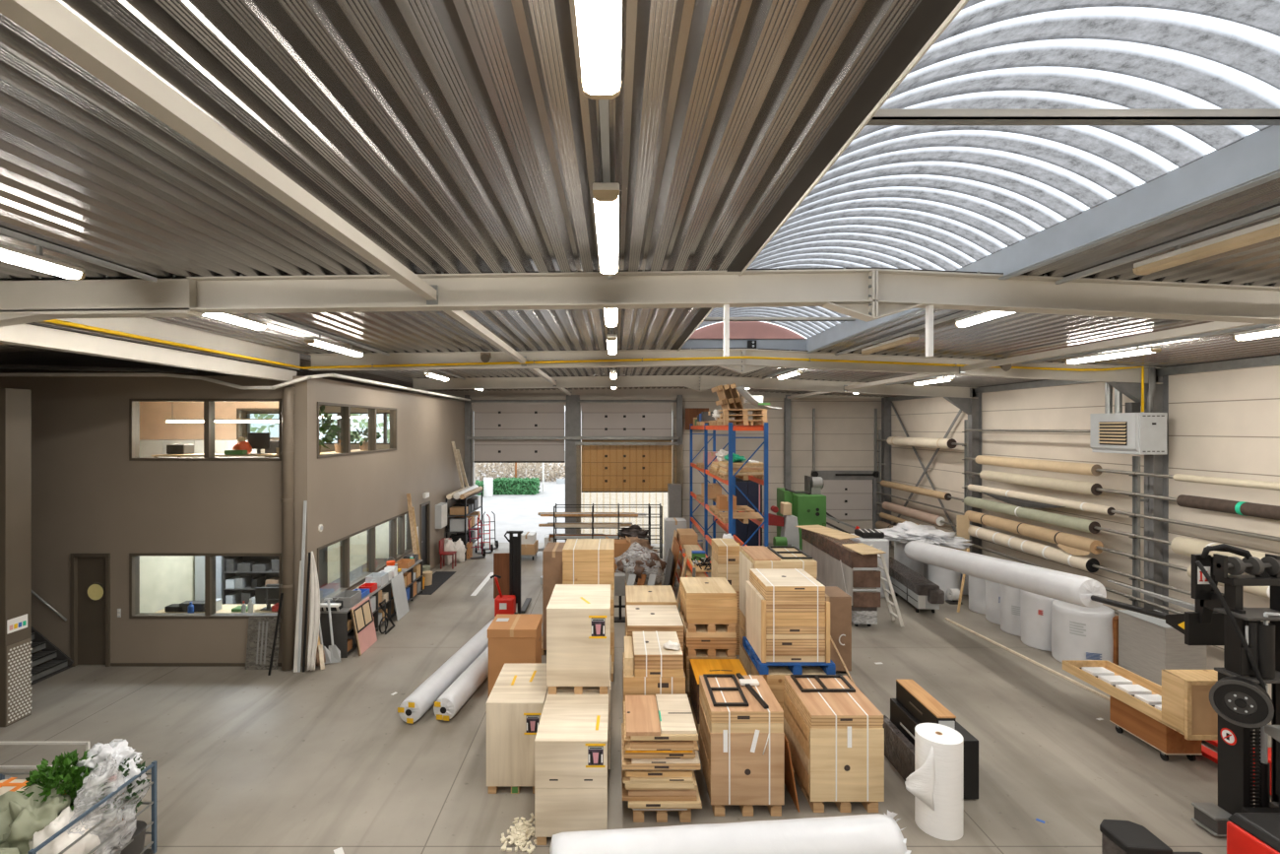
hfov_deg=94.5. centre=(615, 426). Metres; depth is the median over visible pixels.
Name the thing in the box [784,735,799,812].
leaning board
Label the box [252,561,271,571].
storage box
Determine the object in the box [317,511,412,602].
window
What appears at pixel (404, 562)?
carton
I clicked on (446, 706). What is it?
roll
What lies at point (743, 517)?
pallet
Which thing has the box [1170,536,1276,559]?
roll
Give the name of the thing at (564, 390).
trim
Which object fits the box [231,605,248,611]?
desk tray
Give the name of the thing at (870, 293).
ceiling beam
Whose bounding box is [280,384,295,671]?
drain pipe
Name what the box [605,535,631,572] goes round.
pile
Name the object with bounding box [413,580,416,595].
storage box
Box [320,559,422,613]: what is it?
countertop
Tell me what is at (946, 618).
floor marking
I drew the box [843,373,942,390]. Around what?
trim
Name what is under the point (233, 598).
storage box
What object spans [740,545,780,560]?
plywood sheet
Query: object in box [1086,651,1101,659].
print
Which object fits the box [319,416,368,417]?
diffuser
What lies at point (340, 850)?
paper scrap
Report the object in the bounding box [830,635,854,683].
leaning lath
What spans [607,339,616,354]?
diffuser
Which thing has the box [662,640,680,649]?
plastic wrapper
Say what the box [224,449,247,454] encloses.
crate
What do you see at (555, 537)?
board
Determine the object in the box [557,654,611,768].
wooden crate
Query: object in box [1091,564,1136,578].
steel pole
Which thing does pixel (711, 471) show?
pallet
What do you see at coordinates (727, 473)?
plywood sheet
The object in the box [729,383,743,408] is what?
pallet
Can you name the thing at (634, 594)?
wooden crate
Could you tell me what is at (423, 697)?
roll
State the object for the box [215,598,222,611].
box
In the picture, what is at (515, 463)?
young tree
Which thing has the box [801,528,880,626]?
stacked crates
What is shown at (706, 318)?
trim
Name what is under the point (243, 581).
storage box
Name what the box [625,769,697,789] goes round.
plywood sheet
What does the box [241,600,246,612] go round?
spray bottle
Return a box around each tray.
[0,364,197,373]
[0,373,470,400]
[164,603,182,611]
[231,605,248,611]
[352,588,369,598]
[358,582,377,592]
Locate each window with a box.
[128,398,282,460]
[128,553,281,618]
[236,407,278,439]
[246,412,389,444]
[317,401,396,458]
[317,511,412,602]
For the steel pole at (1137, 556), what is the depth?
10.49 m
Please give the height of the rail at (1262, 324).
0.040 m
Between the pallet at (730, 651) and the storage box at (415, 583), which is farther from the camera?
the storage box at (415, 583)
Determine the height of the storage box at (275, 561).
0.273 m
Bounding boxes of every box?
[179,600,204,611]
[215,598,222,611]
[225,556,243,571]
[225,576,240,588]
[225,590,242,604]
[235,575,251,588]
[237,560,258,571]
[241,589,255,604]
[251,575,265,588]
[251,595,265,604]
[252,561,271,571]
[265,576,278,584]
[271,556,278,571]
[271,602,278,611]
[318,523,322,531]
[347,610,353,626]
[347,619,351,630]
[347,631,356,645]
[347,639,352,651]
[369,595,376,612]
[378,589,382,606]
[378,608,387,621]
[378,612,382,625]
[379,570,391,580]
[382,591,388,603]
[384,565,397,576]
[390,598,393,614]
[402,572,411,585]
[405,586,409,599]
[413,564,420,577]
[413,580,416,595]
[416,581,420,592]
[435,502,447,528]
[449,506,467,514]
[449,517,467,531]
[449,534,467,544]
[452,504,470,512]
[453,515,471,528]
[456,530,474,541]
[458,503,473,511]
[459,498,477,509]
[466,541,472,558]
[467,514,477,524]
[468,511,480,521]
[469,495,481,507]
[470,529,477,540]
[471,515,474,526]
[487,613,542,696]
[520,531,536,544]
[520,539,538,554]
[542,541,565,648]
[544,534,555,546]
[663,516,686,579]
[667,483,681,517]
[691,550,705,560]
[701,411,715,421]
[701,483,721,497]
[703,450,718,463]
[716,494,736,510]
[825,585,851,670]
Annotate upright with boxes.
[876,429,886,520]
[961,419,974,512]
[1129,455,1149,606]
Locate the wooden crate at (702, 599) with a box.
[679,576,737,622]
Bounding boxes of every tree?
[250,413,278,434]
[319,413,389,442]
[514,462,516,477]
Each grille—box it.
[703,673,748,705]
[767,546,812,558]
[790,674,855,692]
[1089,412,1138,451]
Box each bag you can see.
[722,533,733,538]
[739,678,759,685]
[854,528,884,537]
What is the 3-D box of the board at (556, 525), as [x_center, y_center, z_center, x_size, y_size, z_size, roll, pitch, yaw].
[-0.874,3.142,18.780,2.078,0.090,0.100,0,0,0]
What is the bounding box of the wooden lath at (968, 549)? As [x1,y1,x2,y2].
[957,548,969,612]
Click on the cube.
(878, 543)
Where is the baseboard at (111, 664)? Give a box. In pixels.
[110,662,281,666]
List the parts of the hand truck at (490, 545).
rail, rail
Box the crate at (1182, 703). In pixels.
[1062,659,1217,740]
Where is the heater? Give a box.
[1089,366,1166,454]
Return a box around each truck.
[467,516,485,559]
[474,513,493,553]
[480,511,498,549]
[1201,740,1271,794]
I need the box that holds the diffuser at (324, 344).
[310,339,362,356]
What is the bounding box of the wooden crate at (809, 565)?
[739,546,817,675]
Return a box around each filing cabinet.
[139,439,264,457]
[194,556,222,600]
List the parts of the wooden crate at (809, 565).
panel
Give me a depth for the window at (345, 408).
12.91 m
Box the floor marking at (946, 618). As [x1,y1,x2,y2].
[945,617,1109,700]
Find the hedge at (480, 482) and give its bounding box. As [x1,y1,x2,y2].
[475,479,484,496]
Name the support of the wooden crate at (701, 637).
on the pallet at (730, 651)
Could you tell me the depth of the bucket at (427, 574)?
16.34 m
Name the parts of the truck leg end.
arm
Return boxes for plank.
[406,493,417,554]
[412,507,420,559]
[450,441,464,487]
[456,448,468,486]
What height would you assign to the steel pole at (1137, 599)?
0.066 m
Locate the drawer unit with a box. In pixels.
[896,679,956,729]
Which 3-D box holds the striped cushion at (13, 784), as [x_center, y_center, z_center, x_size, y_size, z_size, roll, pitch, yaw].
[-5.895,3.877,5.670,0.510,0.763,0.500,0,0,0]
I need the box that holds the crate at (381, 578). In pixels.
[365,572,388,586]
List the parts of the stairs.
foot plate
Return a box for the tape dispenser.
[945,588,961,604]
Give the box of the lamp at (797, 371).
[777,369,802,379]
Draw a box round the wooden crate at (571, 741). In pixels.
[534,690,608,844]
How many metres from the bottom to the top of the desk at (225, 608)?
0.860 m
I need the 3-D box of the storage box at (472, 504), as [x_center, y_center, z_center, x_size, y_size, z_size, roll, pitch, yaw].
[-5.235,2.805,20.587,0.530,0.228,0.325,0,0,0]
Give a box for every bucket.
[385,557,395,565]
[422,565,430,571]
[422,570,432,585]
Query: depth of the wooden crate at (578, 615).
7.27 m
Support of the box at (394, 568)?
on the workbench
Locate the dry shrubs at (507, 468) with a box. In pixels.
[475,462,581,481]
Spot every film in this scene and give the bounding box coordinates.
[711,408,736,419]
[723,452,746,461]
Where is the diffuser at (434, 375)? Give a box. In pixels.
[426,373,448,381]
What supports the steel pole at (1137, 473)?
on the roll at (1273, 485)
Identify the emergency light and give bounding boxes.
[422,492,429,498]
[747,340,756,348]
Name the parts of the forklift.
sticker plate, carriage arm, leg, carriage plate, mast rail, mast rail, mast rail, mast panel, cross plate, cross plate, lift chain, lift chain, leg, mast rail, mast rail, mast rail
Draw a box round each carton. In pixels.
[395,558,414,568]
[676,528,698,544]
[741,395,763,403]
[1112,615,1118,665]
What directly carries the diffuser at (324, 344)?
attached to the lamp at (313, 341)
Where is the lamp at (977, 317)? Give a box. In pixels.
[955,310,1014,326]
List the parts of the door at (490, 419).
guide rail, guide rail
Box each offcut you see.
[624,636,634,675]
[676,555,687,607]
[677,566,687,612]
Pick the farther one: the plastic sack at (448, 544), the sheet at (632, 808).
the plastic sack at (448, 544)
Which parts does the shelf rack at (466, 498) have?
shelf, shelf, shelf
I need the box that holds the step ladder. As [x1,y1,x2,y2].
[870,544,903,627]
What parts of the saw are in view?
red arm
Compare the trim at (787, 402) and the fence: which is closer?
the trim at (787, 402)
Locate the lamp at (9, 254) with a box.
[0,243,85,280]
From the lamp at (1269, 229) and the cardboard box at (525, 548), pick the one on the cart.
the cardboard box at (525, 548)
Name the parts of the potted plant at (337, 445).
pot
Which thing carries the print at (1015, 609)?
attached to the roll at (1009, 604)
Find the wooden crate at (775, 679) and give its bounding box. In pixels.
[750,660,826,710]
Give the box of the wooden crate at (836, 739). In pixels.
[783,675,884,801]
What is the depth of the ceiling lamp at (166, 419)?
12.35 m
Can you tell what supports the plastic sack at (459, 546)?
on the floor
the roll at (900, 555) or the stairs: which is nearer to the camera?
the stairs
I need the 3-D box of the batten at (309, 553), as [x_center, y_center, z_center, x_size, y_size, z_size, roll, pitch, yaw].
[-5.600,3.348,10.710,0.035,2.097,0.241,0,0,0]
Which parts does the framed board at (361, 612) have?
panel, panel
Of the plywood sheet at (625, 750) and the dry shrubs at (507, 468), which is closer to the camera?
the plywood sheet at (625, 750)
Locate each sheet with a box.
[66,753,149,853]
[99,755,149,853]
[245,617,280,669]
[621,722,701,768]
[621,741,695,769]
[621,767,697,800]
[622,712,695,757]
[622,716,694,758]
[622,769,693,782]
[623,701,630,740]
[623,724,694,753]
[625,695,660,735]
[625,740,699,750]
[625,750,692,752]
[625,769,692,776]
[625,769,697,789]
[625,775,694,787]
[628,787,701,807]
[628,789,697,795]
[630,699,698,740]
[630,740,694,748]
[630,776,692,780]
[631,750,700,763]
[631,773,702,808]
[632,808,687,810]
[655,694,697,733]
[663,548,674,584]
[669,536,680,590]
[671,529,677,550]
[685,407,708,429]
[718,462,764,467]
[718,469,764,474]
[719,460,764,465]
[719,466,764,471]
[720,465,764,469]
[735,384,781,409]
[738,459,759,462]
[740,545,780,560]
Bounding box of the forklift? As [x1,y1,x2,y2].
[1090,543,1279,853]
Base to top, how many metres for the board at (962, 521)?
2.000 m
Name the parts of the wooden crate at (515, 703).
panel, lid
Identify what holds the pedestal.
on the floor
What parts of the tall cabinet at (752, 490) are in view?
door, door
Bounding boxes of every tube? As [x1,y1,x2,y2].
[446,485,469,499]
[452,484,478,499]
[459,486,482,499]
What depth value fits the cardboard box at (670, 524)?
17.00 m
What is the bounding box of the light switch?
[117,608,121,617]
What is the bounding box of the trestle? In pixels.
[320,602,340,611]
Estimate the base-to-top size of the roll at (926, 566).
1.250 m
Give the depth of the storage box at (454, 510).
19.60 m
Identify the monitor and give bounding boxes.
[248,432,269,453]
[255,586,278,610]
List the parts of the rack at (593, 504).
post, post, long rail, long rail, long rail, long rail, post, post, post, post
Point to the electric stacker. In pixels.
(503, 604)
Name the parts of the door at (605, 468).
guide rail, guide rail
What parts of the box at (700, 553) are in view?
lid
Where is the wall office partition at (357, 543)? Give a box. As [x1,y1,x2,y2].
[327,513,405,583]
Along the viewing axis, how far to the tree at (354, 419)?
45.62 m
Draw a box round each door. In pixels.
[70,553,110,666]
[420,501,430,565]
[468,399,568,541]
[576,399,676,533]
[811,408,878,528]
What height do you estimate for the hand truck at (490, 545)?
1.311 m
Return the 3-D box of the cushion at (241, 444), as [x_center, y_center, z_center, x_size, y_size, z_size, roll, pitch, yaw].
[-7.265,0.359,11.498,0.339,0.342,0.283,0,0,0]
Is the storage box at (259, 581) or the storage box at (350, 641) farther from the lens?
the storage box at (259, 581)
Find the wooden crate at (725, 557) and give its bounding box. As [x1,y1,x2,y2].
[710,538,740,654]
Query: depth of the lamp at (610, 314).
6.49 m
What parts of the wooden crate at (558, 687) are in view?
lid, panel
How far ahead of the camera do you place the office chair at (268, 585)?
12.45 m
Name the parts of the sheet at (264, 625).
moulding, moulding, moulding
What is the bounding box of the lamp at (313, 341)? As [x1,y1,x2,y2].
[304,333,363,357]
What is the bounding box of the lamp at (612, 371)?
[610,367,616,379]
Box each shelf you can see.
[340,589,422,654]
[676,537,710,572]
[678,552,706,576]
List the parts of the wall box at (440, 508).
door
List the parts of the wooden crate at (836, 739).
panel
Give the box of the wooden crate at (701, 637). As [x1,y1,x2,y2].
[679,612,737,646]
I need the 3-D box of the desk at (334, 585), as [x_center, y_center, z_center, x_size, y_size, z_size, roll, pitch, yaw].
[-6.275,4.000,14.250,0.650,0.800,3.900,0,0,0]
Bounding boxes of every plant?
[16,749,104,815]
[319,405,340,453]
[331,424,354,451]
[351,427,381,449]
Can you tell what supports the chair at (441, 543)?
on the floor
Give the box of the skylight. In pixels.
[697,0,1279,338]
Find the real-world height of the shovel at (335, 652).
1.208 m
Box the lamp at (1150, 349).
[1065,345,1161,364]
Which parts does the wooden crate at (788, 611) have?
panel, corner post, corner post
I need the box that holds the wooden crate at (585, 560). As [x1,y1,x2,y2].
[562,538,614,673]
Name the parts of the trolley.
post, post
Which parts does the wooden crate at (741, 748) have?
panel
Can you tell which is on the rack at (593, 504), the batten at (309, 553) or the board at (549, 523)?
the board at (549, 523)
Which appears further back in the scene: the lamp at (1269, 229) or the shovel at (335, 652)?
the shovel at (335, 652)
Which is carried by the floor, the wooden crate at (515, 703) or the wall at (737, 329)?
the wooden crate at (515, 703)
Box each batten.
[293,560,301,672]
[297,500,307,672]
[302,552,311,671]
[315,648,325,665]
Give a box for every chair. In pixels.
[264,439,278,457]
[265,583,278,604]
[439,538,456,569]
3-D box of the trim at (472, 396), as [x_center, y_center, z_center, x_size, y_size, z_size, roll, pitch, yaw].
[2.220,-1.150,22.340,15.760,0.100,0.120,0,0,0]
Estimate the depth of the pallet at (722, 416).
14.29 m
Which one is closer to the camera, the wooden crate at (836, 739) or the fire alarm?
the wooden crate at (836, 739)
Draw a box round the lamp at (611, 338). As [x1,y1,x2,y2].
[606,330,617,354]
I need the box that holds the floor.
[0,542,1271,853]
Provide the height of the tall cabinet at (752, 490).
2.800 m
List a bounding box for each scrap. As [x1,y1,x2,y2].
[318,643,324,670]
[333,846,344,853]
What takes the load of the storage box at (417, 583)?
on the workbench
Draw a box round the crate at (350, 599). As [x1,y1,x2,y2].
[332,590,361,607]
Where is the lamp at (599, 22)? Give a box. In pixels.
[575,0,622,99]
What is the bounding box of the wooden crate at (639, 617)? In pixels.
[626,604,683,653]
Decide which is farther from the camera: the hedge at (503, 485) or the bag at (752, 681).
the hedge at (503, 485)
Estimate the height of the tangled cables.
0.159 m
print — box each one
[1011,605,1020,615]
[1069,620,1086,636]
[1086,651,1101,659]
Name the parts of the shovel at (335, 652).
blade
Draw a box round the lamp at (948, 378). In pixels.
[913,376,954,384]
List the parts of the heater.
heater casing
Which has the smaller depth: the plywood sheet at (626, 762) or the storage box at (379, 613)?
the plywood sheet at (626, 762)
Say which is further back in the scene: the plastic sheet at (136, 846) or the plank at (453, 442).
the plank at (453, 442)
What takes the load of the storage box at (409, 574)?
on the workbench
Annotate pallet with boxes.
[541,636,546,654]
[633,808,691,822]
[681,608,735,632]
[683,639,735,656]
[696,421,708,425]
[696,462,710,468]
[696,494,716,502]
[702,768,781,816]
[708,420,753,425]
[708,467,718,475]
[708,505,755,514]
[710,384,729,409]
[716,414,767,420]
[716,419,767,425]
[716,471,764,480]
[716,512,764,522]
[718,408,767,414]
[722,384,736,417]
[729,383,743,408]
[742,636,835,674]
[792,766,878,812]
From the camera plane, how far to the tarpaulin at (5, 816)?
5.12 m
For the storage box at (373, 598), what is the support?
on the workbench
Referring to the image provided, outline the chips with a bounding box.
[500,812,536,853]
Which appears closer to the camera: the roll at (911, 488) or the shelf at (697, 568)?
the shelf at (697, 568)
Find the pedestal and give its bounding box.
[614,572,625,622]
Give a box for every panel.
[821,479,872,519]
[1117,609,1206,685]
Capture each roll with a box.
[397,619,493,723]
[433,645,488,720]
[549,810,910,853]
[875,519,895,528]
[879,512,919,524]
[880,480,951,500]
[882,501,945,525]
[887,436,956,448]
[894,541,924,575]
[904,540,1106,607]
[904,722,963,840]
[923,544,940,578]
[928,564,960,600]
[960,573,968,594]
[963,496,1100,533]
[964,510,1103,555]
[967,484,1115,514]
[967,523,1099,572]
[967,575,985,614]
[975,454,1101,475]
[979,469,1102,495]
[985,579,1000,624]
[999,583,1021,636]
[1020,588,1056,650]
[1050,599,1115,662]
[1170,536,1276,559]
[1172,473,1279,490]
[1176,494,1279,519]
[1186,565,1270,598]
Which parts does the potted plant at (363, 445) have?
pot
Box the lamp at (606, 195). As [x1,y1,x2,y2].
[592,182,619,274]
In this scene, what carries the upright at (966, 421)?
on the floor
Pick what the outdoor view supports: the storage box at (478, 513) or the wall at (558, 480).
the wall at (558, 480)
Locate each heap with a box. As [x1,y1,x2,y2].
[614,536,657,554]
[615,542,666,583]
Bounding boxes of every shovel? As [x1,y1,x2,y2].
[319,623,330,663]
[323,597,340,662]
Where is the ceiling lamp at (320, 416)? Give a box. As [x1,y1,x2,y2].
[319,415,368,417]
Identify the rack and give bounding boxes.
[446,490,482,560]
[553,503,662,558]
[689,422,767,573]
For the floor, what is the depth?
8.05 m
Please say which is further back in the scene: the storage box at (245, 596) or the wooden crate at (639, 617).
the storage box at (245, 596)
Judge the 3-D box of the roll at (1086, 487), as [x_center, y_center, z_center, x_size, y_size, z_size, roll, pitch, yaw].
[9.740,1.264,13.775,0.259,0.257,3.710,0,0,0]
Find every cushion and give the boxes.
[0,776,42,795]
[232,436,252,453]
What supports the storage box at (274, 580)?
on the bookcase at (323, 553)
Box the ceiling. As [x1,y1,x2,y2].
[0,0,1279,397]
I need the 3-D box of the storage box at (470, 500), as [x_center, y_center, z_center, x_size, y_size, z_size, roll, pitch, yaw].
[-5.235,2.755,21.135,0.530,0.328,0.456,0,0,0]
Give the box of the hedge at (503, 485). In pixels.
[493,477,540,494]
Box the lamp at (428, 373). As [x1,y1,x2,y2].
[423,369,448,381]
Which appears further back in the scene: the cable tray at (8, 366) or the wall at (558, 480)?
the wall at (558, 480)
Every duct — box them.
[0,226,465,380]
[598,99,614,369]
[761,205,1279,379]
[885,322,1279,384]
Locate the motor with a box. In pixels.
[772,536,787,546]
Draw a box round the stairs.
[31,626,74,685]
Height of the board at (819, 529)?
0.019 m
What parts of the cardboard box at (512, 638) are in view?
lid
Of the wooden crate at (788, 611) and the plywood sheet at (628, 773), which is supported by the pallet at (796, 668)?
the wooden crate at (788, 611)
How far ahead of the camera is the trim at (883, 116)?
3.06 m
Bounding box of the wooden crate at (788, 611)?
[745,568,830,662]
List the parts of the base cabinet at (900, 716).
handle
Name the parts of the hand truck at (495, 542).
rail, rail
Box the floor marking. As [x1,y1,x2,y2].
[470,572,493,595]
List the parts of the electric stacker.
rating plate, mast rail, mast rail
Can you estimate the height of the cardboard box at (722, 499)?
0.346 m
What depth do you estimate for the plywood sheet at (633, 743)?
6.48 m
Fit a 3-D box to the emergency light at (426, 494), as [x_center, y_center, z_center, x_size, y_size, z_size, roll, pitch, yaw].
[-5.620,2.025,17.525,0.100,0.150,0.350,0,0,0]
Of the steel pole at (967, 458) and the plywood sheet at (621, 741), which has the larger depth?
the steel pole at (967, 458)
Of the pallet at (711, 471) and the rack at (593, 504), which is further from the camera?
the rack at (593, 504)
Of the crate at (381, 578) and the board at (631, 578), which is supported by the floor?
the board at (631, 578)
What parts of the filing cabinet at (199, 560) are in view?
door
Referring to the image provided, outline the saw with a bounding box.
[763,502,799,548]
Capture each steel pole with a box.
[876,439,966,445]
[876,480,963,501]
[876,491,964,514]
[876,502,956,526]
[964,429,1089,433]
[964,456,1136,474]
[964,470,1136,496]
[964,485,1137,516]
[969,542,1136,599]
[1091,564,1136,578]
[1093,525,1136,537]
[1096,545,1136,558]
[1135,471,1174,478]
[1135,492,1177,501]
[1135,513,1279,541]
[1135,534,1171,544]
[1135,555,1187,571]
[1135,576,1245,607]
[1135,596,1184,613]
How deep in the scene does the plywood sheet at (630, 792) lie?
6.53 m
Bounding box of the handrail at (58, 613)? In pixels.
[31,589,66,621]
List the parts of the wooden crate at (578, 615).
panel, lid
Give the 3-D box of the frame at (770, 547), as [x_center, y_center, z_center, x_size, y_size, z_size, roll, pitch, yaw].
[2.950,2.131,10.050,0.500,0.025,0.900,0,0,0]
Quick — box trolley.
[0,760,157,853]
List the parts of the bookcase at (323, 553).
shelf, shelf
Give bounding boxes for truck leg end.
[1099,819,1202,853]
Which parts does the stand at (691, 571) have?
post, post, post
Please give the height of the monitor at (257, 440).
0.420 m
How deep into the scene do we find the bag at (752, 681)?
7.32 m
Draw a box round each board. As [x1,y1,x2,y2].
[307,551,319,670]
[350,596,377,655]
[390,572,409,620]
[493,552,509,598]
[538,512,635,514]
[540,513,638,515]
[549,522,618,523]
[554,535,618,538]
[555,523,620,527]
[627,573,636,584]
[637,574,645,584]
[647,573,656,584]
[682,544,706,558]
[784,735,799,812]
[956,514,969,551]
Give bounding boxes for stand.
[379,598,394,634]
[673,523,710,585]
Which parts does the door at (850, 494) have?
guide rail, guide rail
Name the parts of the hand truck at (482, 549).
rail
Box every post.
[483,477,493,496]
[542,462,544,491]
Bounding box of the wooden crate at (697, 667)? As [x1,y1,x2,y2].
[689,658,747,735]
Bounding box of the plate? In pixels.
[6,637,32,724]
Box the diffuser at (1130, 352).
[1067,348,1151,363]
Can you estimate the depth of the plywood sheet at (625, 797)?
6.51 m
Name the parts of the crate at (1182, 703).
frame, panel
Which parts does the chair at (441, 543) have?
backrest, seat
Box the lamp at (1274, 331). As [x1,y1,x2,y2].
[1232,325,1279,340]
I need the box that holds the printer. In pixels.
[166,444,193,453]
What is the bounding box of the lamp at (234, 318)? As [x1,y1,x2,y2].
[204,313,267,330]
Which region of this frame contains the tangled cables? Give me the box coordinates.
[691,556,710,570]
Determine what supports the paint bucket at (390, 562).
on the workbench
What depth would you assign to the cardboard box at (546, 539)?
19.35 m
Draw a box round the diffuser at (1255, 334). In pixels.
[1235,329,1279,339]
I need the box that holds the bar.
[736,672,768,708]
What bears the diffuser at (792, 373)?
attached to the lamp at (797, 371)
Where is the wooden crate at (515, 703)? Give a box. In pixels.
[486,663,548,793]
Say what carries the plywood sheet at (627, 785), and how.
on the plywood sheet
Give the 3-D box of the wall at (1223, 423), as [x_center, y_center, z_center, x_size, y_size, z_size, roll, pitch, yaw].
[10.400,1.350,9.200,0.200,6.100,26.400,0,0,0]
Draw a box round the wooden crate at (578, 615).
[546,583,610,694]
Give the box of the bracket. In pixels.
[997,363,1011,371]
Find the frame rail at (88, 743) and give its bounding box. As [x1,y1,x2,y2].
[0,741,90,768]
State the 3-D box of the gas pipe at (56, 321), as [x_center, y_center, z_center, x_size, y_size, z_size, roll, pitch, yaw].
[1.895,-0.791,7.605,15.494,1.042,6.810,0,0,0]
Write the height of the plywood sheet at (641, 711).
0.047 m
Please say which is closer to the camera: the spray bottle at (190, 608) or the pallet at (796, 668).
the pallet at (796, 668)
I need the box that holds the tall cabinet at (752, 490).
[735,476,762,545]
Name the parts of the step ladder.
rail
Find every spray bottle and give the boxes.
[187,601,193,612]
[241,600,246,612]
[248,598,253,612]
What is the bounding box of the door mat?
[417,571,455,594]
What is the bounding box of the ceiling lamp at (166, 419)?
[165,418,278,422]
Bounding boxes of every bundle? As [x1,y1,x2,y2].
[71,739,146,797]
[617,523,649,538]
[876,520,973,549]
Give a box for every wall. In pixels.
[0,376,311,665]
[0,387,31,726]
[139,401,278,439]
[139,556,194,612]
[241,386,884,542]
[311,378,464,611]
[556,478,581,483]
[689,320,805,338]
[891,365,1279,698]
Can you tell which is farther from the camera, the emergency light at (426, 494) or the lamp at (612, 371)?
the emergency light at (426, 494)
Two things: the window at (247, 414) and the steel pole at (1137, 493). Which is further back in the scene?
the window at (247, 414)
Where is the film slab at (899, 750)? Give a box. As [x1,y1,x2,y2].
[882,714,914,780]
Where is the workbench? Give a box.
[319,559,422,657]
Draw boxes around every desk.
[151,452,278,457]
[155,604,277,612]
[319,448,365,454]
[319,558,388,598]
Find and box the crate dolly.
[1109,695,1202,761]
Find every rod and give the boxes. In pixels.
[267,592,283,675]
[723,304,729,356]
[925,305,933,356]
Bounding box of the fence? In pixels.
[475,462,581,477]
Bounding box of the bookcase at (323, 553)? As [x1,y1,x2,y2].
[222,546,327,604]
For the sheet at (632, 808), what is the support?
on the pallet at (638, 815)
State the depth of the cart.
19.48 m
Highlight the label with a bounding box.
[6,613,27,634]
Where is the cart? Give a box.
[520,549,538,560]
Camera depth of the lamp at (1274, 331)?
6.99 m
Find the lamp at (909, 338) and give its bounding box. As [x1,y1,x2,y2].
[861,333,919,354]
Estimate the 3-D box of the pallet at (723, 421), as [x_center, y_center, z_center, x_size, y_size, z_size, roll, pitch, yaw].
[3.140,-0.107,14.700,1.040,0.130,1.000,0,0,0]
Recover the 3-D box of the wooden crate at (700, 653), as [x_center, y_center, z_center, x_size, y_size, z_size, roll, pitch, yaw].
[1.484,3.899,9.590,0.787,0.718,0.978,0,0,0]
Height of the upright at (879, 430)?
4.300 m
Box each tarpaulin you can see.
[0,781,74,853]
[0,806,28,853]
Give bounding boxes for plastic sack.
[28,806,101,853]
[442,538,454,565]
[452,537,466,562]
[715,448,728,461]
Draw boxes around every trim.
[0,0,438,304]
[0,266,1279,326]
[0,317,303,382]
[308,347,1162,383]
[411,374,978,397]
[443,310,526,366]
[464,394,471,487]
[466,436,678,445]
[470,394,883,397]
[528,368,556,385]
[558,387,571,395]
[566,394,579,533]
[670,0,1279,353]
[676,394,682,517]
[704,317,855,320]
[783,394,790,489]
[786,390,831,398]
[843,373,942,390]
[866,108,1279,125]
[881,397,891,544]
[886,354,1279,400]
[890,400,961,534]
[943,387,981,554]
[959,320,1262,373]
[1106,375,1168,613]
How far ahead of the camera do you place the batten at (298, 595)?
10.67 m
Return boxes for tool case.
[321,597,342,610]
[402,553,418,562]
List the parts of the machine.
motor, feed arm, feed arm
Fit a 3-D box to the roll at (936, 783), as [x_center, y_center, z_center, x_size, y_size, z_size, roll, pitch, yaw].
[3.462,3.889,6.520,0.686,1.022,0.470,0,0,0]
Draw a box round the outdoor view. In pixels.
[475,450,667,542]
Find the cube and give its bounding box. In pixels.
[850,533,889,597]
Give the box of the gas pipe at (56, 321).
[44,319,1144,412]
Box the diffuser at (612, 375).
[610,373,616,379]
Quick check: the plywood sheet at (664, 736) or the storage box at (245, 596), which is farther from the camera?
the storage box at (245, 596)
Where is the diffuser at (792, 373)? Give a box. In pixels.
[777,371,797,379]
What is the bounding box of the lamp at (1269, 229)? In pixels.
[1132,217,1279,274]
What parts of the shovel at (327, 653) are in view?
blade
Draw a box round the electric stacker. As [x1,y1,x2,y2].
[490,530,531,616]
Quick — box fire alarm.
[480,352,491,362]
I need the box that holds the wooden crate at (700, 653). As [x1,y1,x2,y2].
[683,642,736,703]
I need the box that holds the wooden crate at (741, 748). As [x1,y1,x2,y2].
[699,674,784,804]
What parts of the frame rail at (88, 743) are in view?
rail, rail, post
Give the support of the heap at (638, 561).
on the pallet
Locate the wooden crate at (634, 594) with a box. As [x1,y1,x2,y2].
[625,584,677,636]
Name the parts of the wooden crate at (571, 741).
panel, lid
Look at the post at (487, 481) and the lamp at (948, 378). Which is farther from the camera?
the post at (487, 481)
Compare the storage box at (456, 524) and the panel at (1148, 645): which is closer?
the panel at (1148, 645)
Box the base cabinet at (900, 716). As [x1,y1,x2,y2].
[890,698,978,798]
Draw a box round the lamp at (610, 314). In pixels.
[604,308,617,326]
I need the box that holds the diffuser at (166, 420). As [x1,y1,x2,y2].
[166,420,278,422]
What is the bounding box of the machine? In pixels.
[776,475,859,550]

